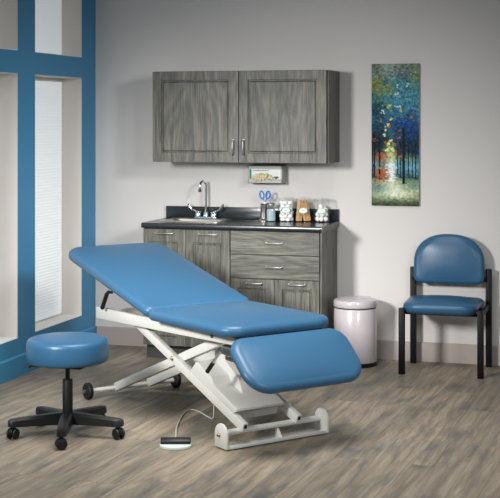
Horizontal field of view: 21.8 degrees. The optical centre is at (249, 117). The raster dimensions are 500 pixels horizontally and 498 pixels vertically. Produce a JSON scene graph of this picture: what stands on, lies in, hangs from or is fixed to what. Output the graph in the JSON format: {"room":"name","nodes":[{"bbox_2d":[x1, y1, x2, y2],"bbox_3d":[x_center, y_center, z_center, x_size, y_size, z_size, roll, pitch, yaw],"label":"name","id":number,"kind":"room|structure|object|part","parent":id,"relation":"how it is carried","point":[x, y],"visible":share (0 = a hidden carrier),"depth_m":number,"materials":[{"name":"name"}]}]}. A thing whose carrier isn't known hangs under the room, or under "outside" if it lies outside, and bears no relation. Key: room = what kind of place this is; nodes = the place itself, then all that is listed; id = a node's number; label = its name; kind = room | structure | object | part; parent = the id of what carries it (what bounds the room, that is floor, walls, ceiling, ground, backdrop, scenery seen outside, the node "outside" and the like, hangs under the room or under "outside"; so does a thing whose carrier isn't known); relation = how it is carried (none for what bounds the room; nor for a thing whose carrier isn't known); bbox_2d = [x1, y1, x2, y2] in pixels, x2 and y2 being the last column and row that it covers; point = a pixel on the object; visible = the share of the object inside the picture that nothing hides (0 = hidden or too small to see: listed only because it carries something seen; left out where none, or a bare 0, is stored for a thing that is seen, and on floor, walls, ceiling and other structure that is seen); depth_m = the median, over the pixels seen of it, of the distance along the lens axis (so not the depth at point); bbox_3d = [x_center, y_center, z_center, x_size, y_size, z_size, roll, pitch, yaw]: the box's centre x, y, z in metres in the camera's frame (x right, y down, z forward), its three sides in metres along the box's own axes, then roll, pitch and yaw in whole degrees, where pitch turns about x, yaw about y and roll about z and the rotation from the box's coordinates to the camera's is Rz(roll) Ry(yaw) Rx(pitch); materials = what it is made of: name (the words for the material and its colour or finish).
{"room":"medical exam room","nodes":[
{"label":"medical exam room","id":0,"kind":"room"},
{"bbox_2d":[0,0,95,361],"bbox_3d":[-1.933,0.245,6.869,0.170,2.750,5.200,0,0,17],"label":"window frame","id":1,"kind":"structure","parent":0,"point":[24,61],"depth_m":8.36,"materials":[{"name":"blue paint"}]},
{"bbox_2d":[0,72,17,343],"bbox_3d":[-1.646,0.551,7.837,0.171,1.666,0.740,0,0,17],"label":"window","id":2,"kind":"structure","parent":1,"relation":"in","point":[8,81],"depth_m":8.18,"materials":[{"name":"grey paint"}]},
{"bbox_3d":[-1.643,1.382,7.836,0.165,0.004,0.728,0,0,17],"label":"sill","id":3,"kind":"part","parent":2,"relation":"part of","materials":[{"name":"white paint"}]},
{"bbox_2d":[0,0,17,49],"bbox_3d":[-1.646,-0.752,7.837,0.171,0.656,0.740,0,0,17],"label":"window","id":4,"kind":"structure","parent":1,"relation":"in","point":[8,8],"depth_m":8.18,"materials":[{"name":"grey paint"}]},
{"bbox_2d":[0,326,96,383],"bbox_3d":[-1.846,1.554,6.835,0.016,0.131,5.186,0,0,17],"label":"baseboard","id":5,"kind":"structure","parent":1,"relation":"attached to","point":[11,368],"depth_m":8.11,"materials":[{"name":"blue paint"}]},
{"bbox_2d":[35,74,81,331],"bbox_3d":[-1.366,0.551,8.777,0.171,1.666,0.741,0,0,17],"label":"window","id":6,"kind":"structure","parent":1,"relation":"in","point":[58,99],"depth_m":9.07,"materials":[{"name":"grey paint"}]},
{"bbox_3d":[-1.431,0.551,8.797,0.018,1.655,0.717,0,0,17],"label":"shade rail","id":7,"kind":"part","parent":6,"relation":"part of","materials":[{"name":"white"}]},
{"bbox_2d":[35,81,61,321],"bbox_3d":[-1.430,0.554,8.797,0.009,1.636,0.717,0,0,17],"label":"pleated shade","id":8,"kind":"object","parent":6,"relation":"attached to","point":[48,94],"depth_m":8.93,"materials":[{"name":"white fabric"}]},
{"bbox_3d":[-1.363,1.382,8.777,0.165,0.004,0.729,0,0,17],"label":"sill","id":9,"kind":"part","parent":6,"relation":"part of","materials":[{"name":"white paint"}]},
{"bbox_2d":[35,0,81,56],"bbox_3d":[-1.366,-0.752,8.777,0.171,0.656,0.741,0,0,17],"label":"window","id":10,"kind":"structure","parent":1,"relation":"in","point":[58,23],"depth_m":9.10,"materials":[{"name":"grey paint"}]},
{"bbox_2d":[35,0,61,54],"bbox_3d":[-1.431,-0.750,8.797,0.006,0.640,0.725,0,0,17],"label":"roller shade","id":11,"kind":"object","parent":10,"relation":"attached to","point":[48,13],"depth_m":8.94,"materials":[{"name":"white fabric"}]},
{"bbox_2d":[0,345,499,497],"bbox_3d":[0.084,1.670,5.286,5.800,0.100,7.320,0,0,17],"label":"floor","id":12,"kind":"structure","parent":0,"point":[431,430],"depth_m":6.43,"materials":[{"name":"brown wood"}]},
{"bbox_2d":[6,332,124,449],"bbox_3d":[-0.906,1.364,6.621,0.570,0.510,0.592,0,0,17],"label":"stool","id":13,"kind":"object","parent":12,"relation":"on","point":[67,351],"visible":1,"depth_m":6.54,"materials":[{"name":"blue leather"}]},
{"bbox_3d":[-1.084,1.526,6.584,0.280,0.060,0.064,0,0,-15],"label":"arm","id":14,"kind":"part","parent":13,"relation":"part of","materials":[{"name":"black plastic"}]},
{"bbox_3d":[-1.031,1.526,6.750,0.064,0.060,0.280,0,0,-39],"label":"arm","id":15,"kind":"part","parent":13,"relation":"part of","materials":[{"name":"black plastic"}]},
{"bbox_3d":[-0.926,1.526,6.467,0.064,0.060,0.280,0,0,-1],"label":"arm","id":16,"kind":"part","parent":13,"relation":"part of","materials":[{"name":"black plastic"}]},
{"bbox_3d":[-0.930,1.175,6.627,0.417,0.133,0.417,0,0,17],"label":"seat","id":17,"kind":"part","parent":13,"relation":"part of","materials":[{"name":"blue leather"}]},
{"bbox_3d":[-0.843,1.526,6.761,0.064,0.060,0.280,0,0,33],"label":"arm","id":18,"kind":"part","parent":13,"relation":"part of","materials":[{"name":"black plastic"}]},
{"bbox_3d":[-0.776,1.526,6.582,0.281,0.060,0.065,0,0,17],"label":"arm","id":19,"kind":"part","parent":13,"relation":"part of","materials":[{"name":"black plastic"}]},
{"bbox_2d":[160,437,191,450],"bbox_3d":[-0.366,1.599,6.381,0.156,0.042,0.102,0,0,0],"label":"switch","id":20,"kind":"object","parent":12,"relation":"on","point":[166,443],"visible":1,"depth_m":6.39,"materials":[{"name":"grey plastic"}]},
{"bbox_3d":[-0.366,1.612,6.378,0.156,0.016,0.097,0,0,0],"label":"plate","id":21,"kind":"part","parent":20,"relation":"part of","materials":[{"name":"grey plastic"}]},
{"bbox_2d":[143,228,230,357],"bbox_3d":[-0.366,1.177,8.853,0.617,0.885,0.499,0,0,17],"label":"base cabinet","id":22,"kind":"object","parent":12,"relation":"on","point":[209,250],"visible":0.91,"depth_m":8.63,"materials":[{"name":"grey laminate"}]},
{"bbox_3d":[-0.570,1.131,8.694,0.300,0.779,0.018,0,0,17],"label":"door","id":23,"kind":"part","parent":22,"relation":"part of","materials":[{"name":"grey laminate"}]},
{"bbox_3d":[-0.278,1.131,8.607,0.304,0.779,0.018,0,0,17],"label":"door","id":24,"kind":"part","parent":22,"relation":"part of","materials":[{"name":"grey laminate"}]},
{"bbox_2d":[141,206,338,231],"bbox_3d":[-0.061,0.677,8.764,1.245,0.116,0.498,0,0,17],"label":"countertop","id":25,"kind":"structure","parent":22,"relation":"on","point":[243,218],"depth_m":8.72,"materials":[{"name":"stone"}]},
{"bbox_2d":[159,217,231,222],"bbox_3d":[-0.368,0.767,8.880,0.434,0.147,0.324,0,0,17],"label":"sink","id":26,"kind":"object","parent":25,"relation":"in","point":[176,219],"visible":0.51,"depth_m":8.98,"materials":[{"name":"silver metal"}]},
{"bbox_2d":[187,180,223,217],"bbox_3d":[-0.314,0.566,9.012,0.272,0.270,0.102,0,0,17],"label":"faucet","id":27,"kind":"object","parent":25,"relation":"on","point":[197,213],"visible":1,"depth_m":9.03,"materials":[{"name":"silver metal"}]},
{"bbox_3d":[-0.400,0.626,9.058,0.082,0.064,0.022,0,0,10],"label":"wing handle","id":28,"kind":"part","parent":27,"relation":"part of","materials":[{"name":"silver metal"}]},
{"bbox_3d":[-0.319,0.558,9.011,0.038,0.255,0.098,0,0,26],"label":"spout","id":29,"kind":"part","parent":27,"relation":"part of","materials":[{"name":"silver metal"}]},
{"bbox_2d":[258,203,266,220],"bbox_3d":[0.094,0.642,8.863,0.080,0.117,0.080,0,0,17],"label":"steel cup","id":30,"kind":"object","parent":25,"relation":"on","point":[263,207],"visible":0.99,"depth_m":8.84,"materials":[{"name":"grey metal"}]},
{"bbox_2d":[259,191,270,203],"bbox_3d":[0.102,0.585,8.860,0.082,0.181,0.012,0,0,17],"label":"scissors","id":31,"kind":"object","parent":30,"relation":"in","point":[265,194],"visible":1,"depth_m":8.86,"materials":[{"name":"blue plastic"}]},
{"bbox_2d":[267,203,274,220],"bbox_3d":[0.143,0.638,8.817,0.068,0.126,0.068,0,0,17],"label":"jar","id":32,"kind":"object","parent":25,"relation":"on","point":[270,211],"visible":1,"depth_m":8.79,"materials":[{"name":"clear glass"}]},
{"bbox_2d":[280,197,292,212],"bbox_3d":[0.247,0.612,8.822,0.108,0.178,0.109,0,0,5],"label":"glass jar","id":33,"kind":"object","parent":25,"relation":"on","point":[284,210],"visible":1,"depth_m":8.77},
{"bbox_2d":[298,208,308,212],"bbox_3d":[0.362,0.612,8.787,0.108,0.178,0.109,0,0,5],"label":"label","id":34,"kind":"object","parent":25,"relation":"on","point":[301,210],"visible":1,"depth_m":8.74,"materials":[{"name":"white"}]},
{"bbox_2d":[296,200,299,220],"bbox_3d":[0.323,0.626,8.777,0.029,0.139,0.004,0,0,14],"label":"wooden stick","id":35,"kind":"object","parent":34,"relation":"in","point":[298,203],"visible":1,"depth_m":8.78,"materials":[{"name":"brown wood"}]},
{"bbox_2d":[316,208,326,213],"bbox_3d":[0.482,0.612,8.751,0.108,0.178,0.109,0,0,5],"label":"glass jar","id":36,"kind":"object","parent":25,"relation":"on","point":[320,210],"visible":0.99,"depth_m":8.70,"materials":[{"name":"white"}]},
{"bbox_2d":[175,405,214,436],"bbox_3d":[-0.288,1.562,6.817,0.199,0.116,0.760,0,0,3],"label":"cord","id":37,"kind":"object","parent":12,"relation":"on","point":[213,405],"visible":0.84,"depth_m":6.97,"materials":[{"name":"grey plastic"}]},
{"bbox_2d":[68,242,360,449],"bbox_3d":[-0.274,1.195,7.094,0.720,0.849,2.052,0,0,-34],"label":"table","id":38,"kind":"object","parent":12,"relation":"on","point":[262,351],"visible":1,"depth_m":6.65,"materials":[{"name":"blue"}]},
{"bbox_3d":[-0.821,1.039,7.418,0.030,0.117,0.105,0,0,-42],"label":"lever","id":39,"kind":"part","parent":38,"relation":"part of","materials":[{"name":"black plastic"}]},
{"bbox_3d":[-0.476,1.121,6.994,0.030,0.094,1.460,0,0,-34],"label":"rail","id":40,"kind":"part","parent":38,"relation":"part of","materials":[{"name":"white metal"}]},
{"bbox_3d":[-0.450,1.343,7.088,0.030,0.487,1.180,0,0,-34],"label":"scissor arm","id":41,"kind":"part","parent":38,"relation":"part of","materials":[{"name":"white metal"}]},
{"bbox_3d":[-0.268,1.343,7.212,0.030,0.487,1.180,0,0,-34],"label":"scissor arm","id":42,"kind":"part","parent":38,"relation":"part of","materials":[{"name":"white metal"}]},
{"bbox_3d":[-0.339,1.329,6.867,0.030,0.440,1.139,0,0,-34],"label":"scissor arm","id":43,"kind":"part","parent":38,"relation":"part of","materials":[{"name":"white metal"}]},
{"bbox_3d":[-0.168,1.192,6.460,0.015,0.095,0.091,0,0,-38],"label":"leg lever","id":44,"kind":"part","parent":38,"relation":"part of","materials":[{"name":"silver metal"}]},
{"bbox_3d":[-0.139,1.554,6.358,0.014,0.120,0.110,0,0,-34],"label":"plate","id":45,"kind":"part","parent":38,"relation":"part of","materials":[{"name":"white metal"}]},
{"bbox_3d":[-0.027,1.310,6.747,0.195,0.260,0.274,0,0,-34],"label":"motor","id":46,"kind":"part","parent":38,"relation":"part of","materials":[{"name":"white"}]},
{"bbox_3d":[-0.068,1.329,7.051,0.030,0.440,1.139,0,0,-34],"label":"scissor arm","id":47,"kind":"part","parent":38,"relation":"part of","materials":[{"name":"white metal"}]},
{"bbox_3d":[0.118,1.607,6.529,0.600,0.014,0.098,0,0,-34],"label":"foot plate","id":48,"kind":"part","parent":38,"relation":"part of","materials":[{"name":"white metal"}]},
{"bbox_3d":[0.370,1.554,6.704,0.014,0.120,0.110,0,0,-34],"label":"plate","id":49,"kind":"part","parent":38,"relation":"part of","materials":[{"name":"white metal"}]},
{"bbox_2d":[230,227,336,328],"bbox_3d":[0.226,1.177,8.676,0.616,0.885,0.499,0,0,17],"label":"base cabinet","id":50,"kind":"object","parent":12,"relation":"on","point":[294,270],"visible":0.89,"depth_m":8.47,"materials":[{"name":"grey laminate"}]},
{"bbox_3d":[0.016,1.287,8.520,0.297,0.466,0.018,0,0,17],"label":"door","id":51,"kind":"part","parent":50,"relation":"part of","materials":[{"name":"grey laminate"}]},
{"bbox_3d":[0.022,1.082,8.492,0.118,0.014,0.030,0,0,17],"label":"handle","id":52,"kind":"part","parent":50,"relation":"part of","materials":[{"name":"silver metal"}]},
{"bbox_3d":[0.161,0.973,8.476,0.599,0.154,0.018,0,0,17],"label":"drawer","id":53,"kind":"part","parent":50,"relation":"part of","materials":[{"name":"grey laminate"}]},
{"bbox_3d":[0.161,0.817,8.476,0.599,0.151,0.018,0,0,17],"label":"drawer","id":54,"kind":"part","parent":50,"relation":"part of","materials":[{"name":"grey laminate"}]},
{"bbox_3d":[0.304,1.287,8.434,0.299,0.466,0.018,0,0,17],"label":"door","id":55,"kind":"part","parent":50,"relation":"part of","materials":[{"name":"grey laminate"}]},
{"bbox_2d":[333,295,377,367],"bbox_3d":[0.693,1.397,8.553,0.292,0.446,0.294,0,0,-42],"label":"pedal bin","id":56,"kind":"object","parent":12,"relation":"on","point":[354,316],"visible":0.77,"depth_m":8.43,"materials":[{"name":"white plastic"}]},
{"bbox_3d":[0.693,1.205,8.554,0.292,0.062,0.292,0,0,7],"label":"lid","id":57,"kind":"part","parent":56,"relation":"part of","materials":[{"name":"white metal"}]},
{"bbox_2d":[398,234,491,378],"bbox_3d":[1.253,1.190,8.331,0.540,0.861,0.464,0,0,17],"label":"chair","id":58,"kind":"object","parent":12,"relation":"on","point":[441,258],"visible":1,"depth_m":8.44,"materials":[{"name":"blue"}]},
{"bbox_3d":[0.961,1.411,8.228,0.038,0.418,0.038,0,0,17],"label":"leg","id":59,"kind":"part","parent":58,"relation":"part of","materials":[{"name":"black metal"}]},
{"bbox_3d":[1.081,1.302,8.605,0.038,0.636,0.038,0,0,17],"label":"leg","id":60,"kind":"part","parent":58,"relation":"part of","materials":[{"name":"black metal"}]},
{"bbox_3d":[1.232,1.187,8.309,0.489,0.091,0.410,0,0,17],"label":"seat","id":61,"kind":"part","parent":58,"relation":"part of","materials":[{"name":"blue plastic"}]},
{"bbox_3d":[1.252,1.238,8.340,0.500,0.020,0.280,0,0,17],"label":"seat frame","id":62,"kind":"part","parent":58,"relation":"part of","materials":[{"name":"black metal"}]},
{"bbox_3d":[1.299,0.921,8.492,0.462,0.324,0.084,0,0,17],"label":"backrest","id":63,"kind":"part","parent":58,"relation":"part of","materials":[{"name":"blue leather"}]},
{"bbox_3d":[1.434,1.411,8.087,0.038,0.418,0.038,0,0,17],"label":"leg","id":64,"kind":"part","parent":58,"relation":"part of","materials":[{"name":"black metal"}]},
{"bbox_3d":[1.491,1.228,8.277,0.024,0.035,0.395,0,0,17],"label":"rail","id":65,"kind":"part","parent":58,"relation":"part of","materials":[{"name":"black metal"}]},
{"bbox_3d":[1.555,1.302,8.464,0.038,0.636,0.038,0,0,17],"label":"leg","id":66,"kind":"part","parent":58,"relation":"part of","materials":[{"name":"black metal"}]},
{"bbox_2d":[281,208,290,212],"bbox_3d":[0.246,0.625,8.821,0.106,0.152,0.108,0,0,17],"label":"label","id":67,"kind":"object","parent":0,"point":[285,210],"depth_m":8.77,"materials":[{"name":"white paper"}]},
{"bbox_2d":[96,0,499,345],"bbox_3d":[1.400,0.245,8.651,5.200,2.750,0.120,0,0,17],"label":"wall","id":68,"kind":"structure","parent":0,"point":[455,44],"depth_m":8.81,"materials":[{"name":"white paint"}]},
{"bbox_2d":[96,326,146,346],"bbox_3d":[-0.846,1.556,9.250,0.553,0.128,0.014,0,0,17],"label":"baseboard","id":69,"kind":"structure","parent":68,"relation":"attached to","point":[126,336],"depth_m":9.26,"materials":[{"name":"beige plastic"}]},
{"bbox_2d":[153,70,339,163],"bbox_3d":[-0.031,-0.009,8.817,1.222,0.614,0.378,0,0,17],"label":"upper cabinet","id":70,"kind":"object","parent":68,"relation":"attached to","point":[260,116],"visible":1,"depth_m":8.65,"materials":[{"name":"grey laminate"}]},
{"bbox_3d":[-0.368,-0.008,8.761,0.609,0.612,0.018,0,0,17],"label":"door","id":71,"kind":"part","parent":70,"relation":"part of","materials":[{"name":"grey laminate"}]},
{"bbox_3d":[-0.116,0.198,8.661,0.014,0.112,0.030,0,0,17],"label":"handle","id":72,"kind":"part","parent":70,"relation":"part of","materials":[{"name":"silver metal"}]},
{"bbox_3d":[0.215,-0.008,8.588,0.599,0.612,0.018,0,0,17],"label":"door","id":73,"kind":"part","parent":70,"relation":"part of","materials":[{"name":"grey laminate"}]},
{"bbox_2d":[166,206,338,220],"bbox_3d":[0.007,0.660,8.993,1.245,0.082,0.020,0,0,17],"label":"backsplash","id":74,"kind":"structure","parent":68,"relation":"attached to","point":[171,211],"depth_m":9.02,"materials":[{"name":"laminate"}]},
{"bbox_2d":[248,165,285,183],"bbox_3d":[0.116,0.385,8.918,0.243,0.122,0.100,0,0,17],"label":"holder","id":75,"kind":"object","parent":68,"relation":"attached to","point":[282,180],"visible":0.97,"depth_m":8.87,"materials":[{"name":"grey plastic"}]},
{"bbox_2d":[249,169,280,178],"bbox_3d":[0.116,0.386,8.916,0.231,0.113,0.094,0,0,17],"label":"glove box","id":76,"kind":"object","parent":75,"relation":"in","point":[276,173],"visible":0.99,"depth_m":8.87,"materials":[{"name":"white cardboard"}]},
{"bbox_2d":[252,173,272,181],"bbox_3d":[0.087,0.405,8.870,0.151,0.062,0.026,0,0,17],"label":"glove","id":77,"kind":"object","parent":76,"relation":"hanging from","point":[259,176],"visible":1,"depth_m":8.87,"materials":[{"name":"beige rubber"}]},
{"bbox_2d":[372,63,419,205],"bbox_3d":[0.974,0.112,8.703,0.320,0.950,0.022,0,0,17],"label":"painting","id":78,"kind":"object","parent":68,"relation":"attached to","point":[395,87],"visible":1,"depth_m":8.69,"materials":[{"name":"multicoloured fabric"}]},
{"bbox_2d":[377,340,499,365],"bbox_3d":[2.233,1.556,8.332,3.421,0.128,0.014,0,0,17],"label":"baseboard","id":79,"kind":"structure","parent":68,"relation":"attached to","point":[386,349],"depth_m":8.62,"materials":[{"name":"beige plastic"}]},
{"bbox_2d":[316,209,326,212],"bbox_3d":[0.482,0.625,8.751,0.106,0.152,0.108,0,0,17],"label":"label","id":80,"kind":"object","parent":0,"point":[318,210],"depth_m":8.70,"materials":[{"name":"white paper"}]}
]}

